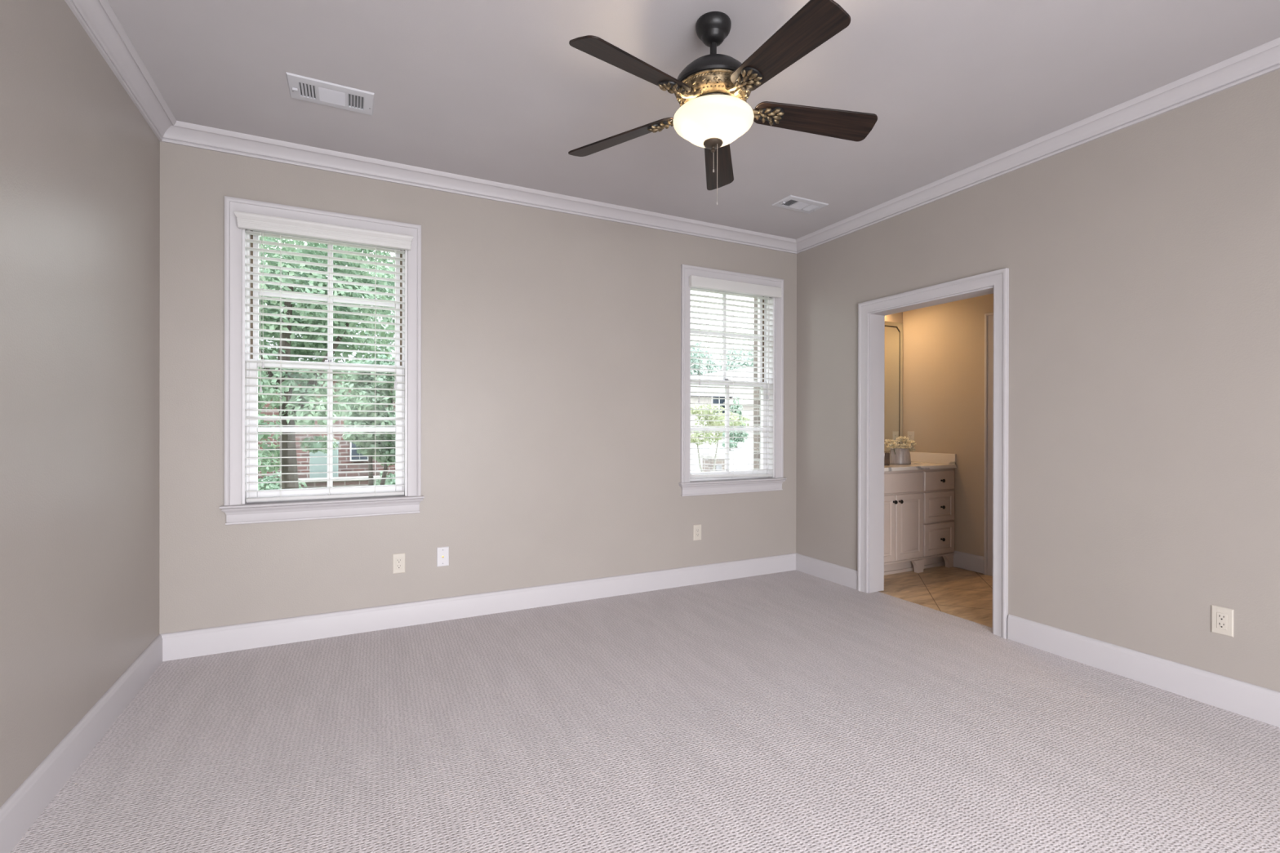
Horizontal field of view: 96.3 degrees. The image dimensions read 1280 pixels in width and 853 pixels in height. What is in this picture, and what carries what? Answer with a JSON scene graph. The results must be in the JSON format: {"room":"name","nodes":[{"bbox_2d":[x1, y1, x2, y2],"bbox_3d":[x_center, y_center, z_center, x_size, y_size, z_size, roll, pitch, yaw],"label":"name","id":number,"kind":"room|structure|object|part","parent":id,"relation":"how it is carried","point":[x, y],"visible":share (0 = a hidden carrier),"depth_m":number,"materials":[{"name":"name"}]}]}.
{"room":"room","nodes":[
{"label":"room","id":0,"kind":"room"},
{"bbox_2d":[0,0,159,807],"bbox_3d":[-1.310,-0.164,0.527,0.140,2.705,5.221,0,0,-27],"label":"wall","id":1,"kind":"structure","parent":0,"point":[80,161],"depth_m":1.96,"materials":[{"name":"beige paint"}]},
{"bbox_2d":[0,634,162,852],"bbox_3d":[-1.243,1.121,0.564,0.016,0.136,5.221,0,0,-27],"label":"baseboard","id":2,"kind":"structure","parent":1,"relation":"attached to","point":[22,809],"depth_m":1.94,"materials":[{"name":"white wood"}]},
{"bbox_2d":[64,0,176,141],"bbox_3d":[-1.207,-1.474,0.576,0.085,0.085,5.221,0,0,-27],"label":"trim","id":3,"kind":"structure","parent":1,"relation":"attached to","point":[98,19],"depth_m":2.31,"materials":[{"name":"white wood"}]},
{"bbox_2d":[159,141,902,634],"bbox_3d":[-0.021,-0.137,4.174,5.723,2.765,0.146,0,0,-27],"label":"wall","id":4,"kind":"structure","parent":0,"point":[551,340],"depth_m":3.62,"materials":[{"name":"beige paint"}]},
{"bbox_2d":[219,195,424,524],"bbox_3d":[-1.776,-0.343,3.283,1.000,1.721,0.209,0,0,-27],"label":"window","id":5,"kind":"structure","parent":4,"relation":"in","point":[237,511],"depth_m":3.21,"materials":[{"name":"white wood"}]},
{"bbox_2d":[233,210,413,502],"bbox_3d":[-1.746,-0.357,3.224,0.870,1.533,0.127,0,0,-27],"label":"window blind","id":6,"kind":"object","parent":5,"relation":"attached to","point":[246,220],"visible":1,"depth_m":3.22,"materials":[{"name":"white plastic"}]},
{"bbox_3d":[-2.035,-0.641,3.077,0.003,0.850,0.006,0,0,-27],"label":"pull cord","id":7,"kind":"part","parent":6,"relation":"part of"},
{"bbox_3d":[-1.974,-0.334,3.149,0.004,1.457,0.057,0,0,-27],"label":"ladder cord","id":8,"kind":"part","parent":6,"relation":"part of","materials":[{"name":"white fabric"}]},
{"bbox_3d":[-1.764,0.396,3.257,0.784,0.018,0.050,0,0,-27],"label":"rail","id":9,"kind":"part","parent":6,"relation":"part of","materials":[{"name":"white plastic"}]},
{"bbox_3d":[-1.763,-0.333,3.255,0.004,1.458,0.057,0,0,-27],"label":"ladder cord","id":10,"kind":"part","parent":6,"relation":"part of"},
{"bbox_3d":[-1.553,-0.333,3.361,0.004,1.459,0.057,0,0,-27],"label":"ladder cord","id":11,"kind":"part","parent":6,"relation":"part of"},
{"bbox_3d":[-1.443,-0.661,3.375,0.003,0.810,0.006,0,0,-27],"label":"pull cord","id":12,"kind":"part","parent":6,"relation":"part of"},
{"bbox_3d":[-1.789,0.015,3.308,0.785,0.767,0.032,0,0,-27],"label":"sash","id":13,"kind":"part","parent":5,"relation":"part of","materials":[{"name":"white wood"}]},
{"bbox_3d":[-1.806,-0.721,3.344,0.785,0.786,0.032,0,0,-27],"label":"sash","id":14,"kind":"part","parent":5,"relation":"part of","materials":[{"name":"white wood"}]},
{"bbox_2d":[392,552,405,573],"bbox_3d":[-1.425,0.810,3.390,0.070,0.117,0.008,0,0,-27],"label":"electrical outlet","id":15,"kind":"object","parent":4,"relation":"attached to","point":[398,559],"visible":1,"depth_m":3.39,"materials":[{"name":"beige plastic"}]},
{"bbox_2d":[395,557,401,569],"bbox_3d":[-1.424,0.810,3.387,0.033,0.067,0.002,0,0,-27],"label":"receptacle","id":16,"kind":"object","parent":15,"relation":"attached to","point":[398,560],"depth_m":3.39,"materials":[{"name":"beige plastic"}]},
{"bbox_2d":[436,546,448,566],"bbox_3d":[-1.202,0.795,3.497,0.070,0.117,0.018,0,0,-27],"label":"cable plate","id":17,"kind":"object","parent":4,"relation":"attached to","point":[442,553],"visible":1,"depth_m":3.50,"materials":[{"name":"white plastic"}]},
{"bbox_2d":[160,553,795,661],"bbox_3d":[-0.560,1.117,3.822,4.166,0.136,0.016,0,0,-27],"label":"baseboard","id":18,"kind":"structure","parent":4,"relation":"attached to","point":[233,637],"depth_m":3.49,"materials":[{"name":"white wood"}]},
{"bbox_2d":[161,120,796,253],"bbox_3d":[-0.539,-1.477,3.787,4.166,0.085,0.085,0,0,-27],"label":"trim","id":19,"kind":"structure","parent":4,"relation":"attached to","point":[182,133],"depth_m":3.47,"materials":[{"name":"white wood"}]},
{"bbox_2d":[693,524,701,540],"bbox_3d":[0.434,0.800,4.326,0.070,0.117,0.008,0,0,-27],"label":"electrical outlet","id":20,"kind":"object","parent":4,"relation":"attached to","point":[696,528],"visible":1,"depth_m":4.32,"materials":[{"name":"beige plastic"}]},
{"bbox_2d":[695,528,699,537],"bbox_3d":[0.435,0.800,4.324,0.033,0.067,0.002,0,0,-27],"label":"receptacle","id":21,"kind":"object","parent":20,"relation":"attached to","point":[697,530],"depth_m":4.32,"materials":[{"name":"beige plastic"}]},
{"bbox_2d":[678,264,786,496],"bbox_3d":[0.704,-0.340,4.532,0.997,1.721,0.209,0,0,-27],"label":"window","id":22,"kind":"structure","parent":4,"relation":"in","point":[690,486],"depth_m":4.58,"materials":[{"name":"white wood"}]},
{"bbox_3d":[0.673,-0.718,4.593,0.782,0.786,0.032,0,0,-27],"label":"sash","id":23,"kind":"part","parent":22,"relation":"part of","materials":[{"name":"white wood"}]},
{"bbox_3d":[0.691,0.018,4.557,0.782,0.767,0.032,0,0,-27],"label":"sash","id":24,"kind":"part","parent":22,"relation":"part of","materials":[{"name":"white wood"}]},
{"bbox_2d":[688,275,782,477],"bbox_3d":[0.732,-0.358,4.477,0.851,1.526,0.119,0,0,-27],"label":"window blind","id":25,"kind":"object","parent":22,"relation":"attached to","point":[696,282],"visible":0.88,"depth_m":4.48,"materials":[{"name":"white plastic"}]},
{"bbox_3d":[0.446,-0.639,4.327,0.003,0.850,0.006,0,0,-27],"label":"pull cord","id":26,"kind":"part","parent":25,"relation":"part of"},
{"bbox_3d":[0.507,-0.342,4.398,0.004,1.436,0.057,0,0,-27],"label":"ladder cord","id":27,"kind":"part","parent":25,"relation":"part of","materials":[{"name":"white fabric"}]},
{"bbox_3d":[0.716,0.384,4.505,0.781,0.018,0.050,2,-1,-27],"label":"rail","id":28,"kind":"part","parent":25,"relation":"part of","materials":[{"name":"white plastic"}]},
{"bbox_3d":[0.717,-0.338,4.504,0.004,1.444,0.057,0,0,-27],"label":"ladder cord","id":29,"kind":"part","parent":25,"relation":"part of","materials":[{"name":"white fabric"}]},
{"bbox_3d":[0.926,-0.334,4.609,0.004,1.451,0.057,0,0,-27],"label":"ladder cord","id":30,"kind":"part","parent":25,"relation":"part of","materials":[{"name":"white fabric"}]},
{"bbox_3d":[1.036,-0.658,4.623,0.003,0.810,0.006,0,0,-27],"label":"pull cord","id":31,"kind":"part","parent":25,"relation":"part of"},
{"bbox_2d":[884,320,902,451],"bbox_3d":[1.968,-0.368,5.088,1.052,1.183,0.009,0,0,-27],"label":"wall mirror","id":32,"kind":"object","parent":4,"relation":"attached to","point":[893,361],"visible":0.25,"depth_m":5.26,"materials":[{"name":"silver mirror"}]},
{"bbox_2d":[9,565,1279,852],"bbox_3d":[1.181,1.222,1.785,5.443,0.060,5.221,0,0,-27],"label":"floor","id":33,"kind":"structure","parent":0,"point":[795,711],"depth_m":2.15,"materials":[{"name":"carpet"}]},
{"bbox_2d":[884,468,954,575],"bbox_3d":[2.074,0.772,4.833,1.103,0.842,0.562,0,0,-27],"label":"vanity cabinet","id":34,"kind":"object","parent":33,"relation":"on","point":[919,504],"visible":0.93,"depth_m":4.66,"materials":[{"name":"beige wood"}]},
{"bbox_3d":[1.863,0.801,4.457,0.338,0.520,0.018,0,0,-27],"label":"cabinet door","id":35,"kind":"part","parent":34,"relation":"part of","materials":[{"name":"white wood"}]},
{"bbox_3d":[2.163,0.801,4.608,0.319,0.520,0.018,0,0,-27],"label":"cabinet door","id":36,"kind":"part","parent":34,"relation":"part of","materials":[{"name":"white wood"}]},
{"bbox_3d":[2.168,1.078,4.642,1.101,0.018,0.063,0,0,-27],"label":"moulding","id":37,"kind":"part","parent":34,"relation":"part of","materials":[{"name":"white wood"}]},
{"bbox_2d":[884,451,956,471],"bbox_3d":[2.068,0.291,4.843,1.107,0.118,0.539,0,0,-27],"label":"countertop","id":38,"kind":"structure","parent":34,"relation":"on","point":[919,460],"depth_m":4.89,"materials":[{"name":"white stone"}]},
{"bbox_2d":[884,451,889,465],"bbox_3d":[2.030,0.252,4.785,0.102,0.136,0.102,0,0,-27],"label":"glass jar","id":39,"kind":"object","parent":38,"relation":"on","point":[886,454],"visible":0.3,"depth_m":4.74,"materials":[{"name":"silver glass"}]},
{"bbox_2d":[889,448,911,464],"bbox_3d":[2.235,0.253,4.933,0.176,0.134,0.176,0,0,-27],"label":"vase","id":40,"kind":"object","parent":38,"relation":"on","point":[902,456],"visible":0.81,"depth_m":4.87,"materials":[{"name":"silver metal"}]},
{"bbox_2d":[884,439,896,444],"bbox_3d":[2.161,0.204,4.957,0.106,0.192,0.106,0,0,-27],"label":"flower","id":41,"kind":"object","parent":40,"relation":"in","point":[888,441],"visible":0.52,"depth_m":4.94,"materials":[{"name":"beige plant"}]},
{"bbox_2d":[886,442,900,454],"bbox_3d":[2.151,0.216,4.861,0.116,0.169,0.110,0,0,2],"label":"flower","id":42,"kind":"object","parent":40,"relation":"in","point":[891,445],"visible":1,"depth_m":4.84,"materials":[{"name":"beige plant"}]},
{"bbox_2d":[895,435,910,442],"bbox_3d":[2.242,0.190,4.897,0.116,0.218,0.116,0,0,-27],"label":"flower","id":43,"kind":"object","parent":40,"relation":"in","point":[900,439],"visible":0.98,"depth_m":4.87,"materials":[{"name":"beige plant"}]},
{"bbox_2d":[897,442,911,448],"bbox_3d":[2.244,0.219,4.859,0.110,0.163,0.110,0,0,-27],"label":"flower","id":44,"kind":"object","parent":40,"relation":"in","point":[907,446],"visible":0.99,"depth_m":4.84,"materials":[{"name":"beige plant"}]},
{"bbox_2d":[903,439,915,445],"bbox_3d":[2.320,0.205,4.947,0.117,0.190,0.112,0,0,-27],"label":"flower","id":45,"kind":"object","parent":40,"relation":"in","point":[912,442],"visible":0.46,"depth_m":4.93,"materials":[{"name":"beige plant"}]},
{"bbox_3d":[2.490,0.932,4.773,0.378,0.259,0.018,0,0,-27],"label":"drawer","id":46,"kind":"part","parent":34,"relation":"part of","materials":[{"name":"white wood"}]},
{"bbox_3d":[2.490,0.666,4.772,0.378,0.249,0.018,0,0,-27],"label":"drawer","id":47,"kind":"part","parent":34,"relation":"part of","materials":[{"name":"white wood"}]},
{"bbox_3d":[2.490,0.449,4.772,0.378,0.162,0.018,0,0,-27],"label":"drawer","id":48,"kind":"part","parent":34,"relation":"part of","materials":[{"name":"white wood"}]},
{"bbox_2d":[107,0,1279,239],"bbox_3d":[0.616,-1.544,1.494,4.446,0.060,5.501,0,0,-27],"label":"ceiling","id":49,"kind":"structure","parent":0,"point":[497,91],"depth_m":2.50,"materials":[{"name":"paint"}]},
{"bbox_2d":[285,71,374,115],"bbox_3d":[-1.409,-1.510,2.625,0.345,0.019,0.204,0,0,-27],"label":"ceiling vent","id":50,"kind":"object","parent":49,"relation":"in","point":[300,87],"visible":1,"depth_m":2.61,"materials":[{"name":"white metal"}]},
{"bbox_2d":[568,0,877,204],"bbox_3d":[0.292,-1.171,2.115,1.230,0.689,1.184,0,0,-27],"label":"ceiling fan","id":51,"kind":"object","parent":49,"relation":"hanging from","point":[712,92],"visible":1,"depth_m":2.06,"materials":[{"name":"brown wood"}]},
{"bbox_3d":[-0.074,-1.181,2.346,0.480,0.007,0.134,-4,15,28],"label":"blade","id":52,"kind":"part","parent":51,"relation":"part of","materials":[{"name":"brown wood"}]},
{"bbox_3d":[-0.013,-1.180,1.883,0.480,0.007,0.134,-5,21,-43],"label":"blade","id":53,"kind":"part","parent":51,"relation":"part of","materials":[{"name":"brown wood"}]},
{"bbox_3d":[0.085,-1.186,2.262,0.114,0.007,0.080,-4,15,28],"label":"backing plate","id":54,"kind":"part","parent":51,"relation":"part of","materials":[{"name":"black metal"}]},
{"bbox_3d":[0.116,-1.186,2.008,0.114,0.007,0.080,-6,21,-43],"label":"backing plate","id":55,"kind":"part","parent":51,"relation":"part of","materials":[{"name":"gold metal"}]},
{"bbox_3d":[0.275,-1.118,2.156,0.301,0.104,0.301,0,0,-27],"label":"lamp shade","id":56,"kind":"part","parent":51,"relation":"part of","materials":[{"name":"white glass"}]},
{"bbox_3d":[0.288,-0.942,2.137,0.005,0.234,0.005,0,0,41],"label":"pull chain","id":57,"kind":"part","parent":51,"relation":"part of","materials":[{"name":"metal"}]},
{"bbox_3d":[0.347,-1.180,2.547,0.134,0.007,0.480,-17,-7,9],"label":"blade","id":58,"kind":"part","parent":51,"relation":"part of","materials":[{"name":"brown wood"}]},
{"bbox_3d":[0.367,-1.185,1.959,0.080,0.007,0.114,19,-4,-26],"label":"backing plate","id":59,"kind":"part","parent":51,"relation":"part of","materials":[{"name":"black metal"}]},
{"bbox_3d":[0.491,-1.185,2.183,0.114,0.007,0.080,4,-17,-7],"label":"backing plate","id":60,"kind":"part","parent":51,"relation":"part of","materials":[{"name":"gold metal"}]},
{"bbox_3d":[0.446,-1.179,1.798,0.134,0.007,0.480,19,-4,-26],"label":"blade","id":61,"kind":"part","parent":51,"relation":"part of","materials":[{"name":"brown wood"}]},
{"bbox_3d":[0.669,-1.179,2.208,0.480,0.007,0.134,4,-17,-7],"label":"blade","id":62,"kind":"part","parent":51,"relation":"part of","materials":[{"name":"brown wood"}]},
{"bbox_2d":[772,195,828,213],"bbox_3d":[1.093,-1.507,3.913,0.335,0.019,0.187,0,0,-27],"label":"ceiling vent","id":63,"kind":"object","parent":49,"relation":"in","point":[791,202],"visible":1,"depth_m":3.90,"materials":[{"name":"white metal"}]},
{"bbox_2d":[753,297,760,469],"bbox_3d":[-0.090,-0.190,4.311,9.443,3.650,0.100,0,0,-27],"label":"wall","id":64,"kind":"structure","parent":0,"point":[757,446],"depth_m":4.87,"materials":[{"name":"brick"}]},
{"bbox_2d":[902,293,993,556],"bbox_3d":[3.108,-0.131,4.123,0.100,2.765,2.771,0,0,-27],"label":"wall","id":65,"kind":"structure","parent":0,"point":[944,344],"depth_m":4.87,"materials":[{"name":"paint"}]},
{"bbox_2d":[907,431,914,440],"bbox_3d":[2.479,0.104,5.251,0.008,0.117,0.070,0,0,-27],"label":"electrical outlet","id":66,"kind":"object","parent":65,"relation":"attached to","point":[910,434],"visible":0.69,"depth_m":5.24,"materials":[{"name":"beige plastic"}]},
{"bbox_2d":[952,550,983,573],"bbox_3d":[2.715,1.122,4.771,0.016,0.136,0.305,0,0,-27],"label":"baseboard","id":67,"kind":"structure","parent":65,"relation":"attached to","point":[969,562],"depth_m":4.75,"materials":[{"name":"white wood"}]},
{"bbox_2d":[983,312,993,576],"bbox_3d":[2.988,0.144,4.220,0.026,2.103,0.908,0,0,-27],"label":"door","id":68,"kind":"structure","parent":65,"relation":"in","point":[988,317],"depth_m":4.59,"materials":[{"name":"white wood"}]},
{"bbox_2d":[795,68,1279,692],"bbox_3d":[2.536,-0.159,2.464,0.140,2.705,5.221,0,0,-27],"label":"wall","id":69,"kind":"structure","parent":0,"point":[1142,259],"depth_m":2.76,"materials":[{"name":"beige paint"}]},
{"bbox_2d":[795,553,857,590],"bbox_3d":[1.439,1.120,4.467,0.016,0.136,0.661,0,0,-27],"label":"baseboard","id":70,"kind":"structure","parent":69,"relation":"attached to","point":[837,574],"depth_m":4.43,"materials":[{"name":"white wood"}]},
{"bbox_2d":[857,267,1008,638],"bbox_3d":[1.902,0.152,3.730,0.198,2.085,1.054,0,0,-27],"label":"door frame","id":71,"kind":"structure","parent":69,"relation":"in","point":[871,313],"depth_m":3.94,"materials":[{"name":"white wood"}]},
{"bbox_2d":[795,37,1279,253],"bbox_3d":[2.438,-1.469,2.412,0.085,0.085,5.221,0,0,-27],"label":"trim","id":72,"kind":"structure","parent":69,"relation":"attached to","point":[1264,59],"depth_m":2.88,"materials":[{"name":"white wood"}]},
{"bbox_2d":[1007,614,1279,727],"bbox_3d":[2.853,1.127,1.659,0.016,0.136,3.492,0,0,-27],"label":"baseboard","id":73,"kind":"structure","parent":69,"relation":"attached to","point":[1260,704],"depth_m":2.63,"materials":[{"name":"white wood"}]},
{"bbox_2d":[1211,604,1233,637],"bbox_3d":[2.469,0.825,2.432,0.008,0.117,0.070,0,0,-27],"label":"electrical outlet","id":74,"kind":"object","parent":69,"relation":"attached to","point":[1222,618],"visible":1,"depth_m":2.43,"materials":[{"name":"beige plastic"}]},
{"bbox_2d":[1216,612,1226,630],"bbox_3d":[2.466,0.825,2.431,0.002,0.067,0.033,0,0,-27],"label":"receptacle","id":75,"kind":"object","parent":74,"relation":"attached to","point":[1221,617],"depth_m":2.43,"materials":[{"name":"beige plastic"}]},
{"label":"outside","id":76,"kind":"structure","parent":0,"visible":0},
{"bbox_3d":[2.151,1.703,29.078,110.000,0.200,130.000,0,0,-27],"label":"ground","id":77,"kind":"structure","parent":76,"visible":0},
{"bbox_2d":[257,471,307,490],"bbox_3d":[-5.199,1.135,8.223,0.761,0.970,0.793,0,0,-27],"label":"shrub","id":78,"kind":"object","parent":77,"relation":"on","point":[271,486],"visible":0.18,"depth_m":8.12,"materials":[{"name":"green plant"}]},
{"bbox_2d":[309,441,339,478],"bbox_3d":[-5.405,0.942,9.820,0.450,1.350,0.430,0,0,-27],"label":"utility box","id":79,"kind":"object","parent":77,"relation":"on","point":[313,460],"visible":0.32,"depth_m":9.62,"materials":[{"name":"green metal"}]},
{"bbox_2d":[261,475,390,489],"bbox_3d":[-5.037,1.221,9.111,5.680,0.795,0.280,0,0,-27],"label":"road","id":80,"kind":"structure","parent":77,"relation":"on","point":[347,482],"depth_m":9.13,"materials":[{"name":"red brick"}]},
{"bbox_2d":[257,235,394,488],"bbox_3d":[-4.123,-0.615,7.224,3.008,4.479,3.725,0,0,-10],"label":"leafy tree","id":81,"kind":"object","parent":77,"relation":"on","point":[291,445],"visible":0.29,"depth_m":6.64,"materials":[{"name":"green plant"}]},
{"bbox_2d":[259,241,393,289],"bbox_3d":[-10.359,-2.248,19.471,5.610,7.683,5.316,0,0,13],"label":"leafy tree","id":82,"kind":"object","parent":77,"relation":"on","point":[366,264],"visible":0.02,"depth_m":18.08,"materials":[{"name":"green plant"}]},
{"bbox_2d":[257,287,395,479],"bbox_3d":[-8.262,-0.717,12.073,9.900,4.650,5.800,0,0,-27],"label":"brick house","id":83,"kind":"structure","parent":77,"relation":"on","point":[351,460],"depth_m":10.64,"materials":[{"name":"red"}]},
{"bbox_3d":[-5.242,0.419,10.721,0.270,0.395,0.014,0,0,-27],"label":"pane","id":84,"kind":"part","parent":83,"relation":"part of","materials":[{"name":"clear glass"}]},
{"bbox_2d":[341,354,395,485],"bbox_3d":[-2.531,0.461,5.592,0.730,2.337,0.543,0,0,-27],"label":"leafy tree","id":85,"kind":"object","parent":77,"relation":"on","point":[379,451],"visible":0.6,"depth_m":5.49,"materials":[{"name":"green plant"}]},
{"bbox_2d":[373,471,395,485],"bbox_3d":[-3.761,1.138,8.861,0.770,0.968,0.836,0,0,-27],"label":"shrub","id":86,"kind":"object","parent":77,"relation":"on","point":[388,482],"visible":0.06,"depth_m":8.70,"materials":[{"name":"green plant"}]},
{"bbox_2d":[690,404,750,471],"bbox_3d":[1.426,0.582,11.478,1.612,2.096,1.076,0,0,-27],"label":"ornamental tree","id":87,"kind":"object","parent":77,"relation":"on","point":[692,411],"visible":0.62,"depth_m":11.30,"materials":[{"name":"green plant"}]},
{"bbox_2d":[690,367,753,439],"bbox_3d":[2.173,-0.824,30.706,13.300,4.850,7.900,0,0,-27],"label":"house","id":88,"kind":"structure","parent":77,"relation":"on","point":[748,369],"depth_m":28.69,"materials":[{"name":"paint"}]},
{"bbox_3d":[3.980,-1.083,28.785,0.760,0.840,0.014,0,0,-27],"label":"pane","id":89,"kind":"part","parent":88,"relation":"part of","materials":[{"name":"clear glass"}]},
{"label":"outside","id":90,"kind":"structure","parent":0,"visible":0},
{"bbox_2d":[690,439,752,472],"bbox_3d":[16.517,1.125,49.466,66.000,1.150,46.500,0,0,-27],"label":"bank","id":91,"kind":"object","parent":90,"point":[737,462],"depth_m":21.89,"materials":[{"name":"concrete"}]},
{"bbox_2d":[721,440,737,450],"bbox_3d":[3.627,0.747,22.979,0.721,0.436,0.667,0,0,29],"label":"shrub","id":92,"kind":"object","parent":91,"relation":"on","point":[731,445],"visible":0.59,"depth_m":22.81,"materials":[{"name":"green plant"}]},
{"bbox_2d":[721,395,748,448],"bbox_3d":[3.996,-0.198,23.985,1.103,2.224,1.116,0,0,0],"label":"evergreen","id":93,"kind":"object","parent":91,"relation":"on","point":[735,406],"visible":0.43,"depth_m":23.76,"materials":[{"name":"green plant"}]},
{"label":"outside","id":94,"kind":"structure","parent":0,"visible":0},
{"bbox_3d":[23.495,1.665,24.711,55.800,0.070,11.000,0,0,-27],"label":"street","id":95,"kind":"object","parent":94,"visible":0},
{"bbox_2d":[700,454,729,471],"bbox_3d":[1.771,1.150,13.546,0.530,0.950,0.480,0,0,-27],"label":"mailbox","id":96,"kind":"object","parent":95,"relation":"on","point":[710,456],"visible":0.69,"depth_m":13.37,"materials":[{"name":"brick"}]},
{"bbox_3d":[1.833,0.986,13.345,0.160,0.220,0.014,0,0,-27],"label":"door","id":97,"kind":"part","parent":96,"relation":"part of","materials":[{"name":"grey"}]},
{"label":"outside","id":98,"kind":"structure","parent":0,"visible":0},
{"bbox_2d":[690,331,753,374],"bbox_3d":[10.729,-3.624,78.511,60.232,19.763,17.775,0,0,-27],"label":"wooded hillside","id":99,"kind":"structure","parent":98,"point":[695,349],"depth_m":75.72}
]}

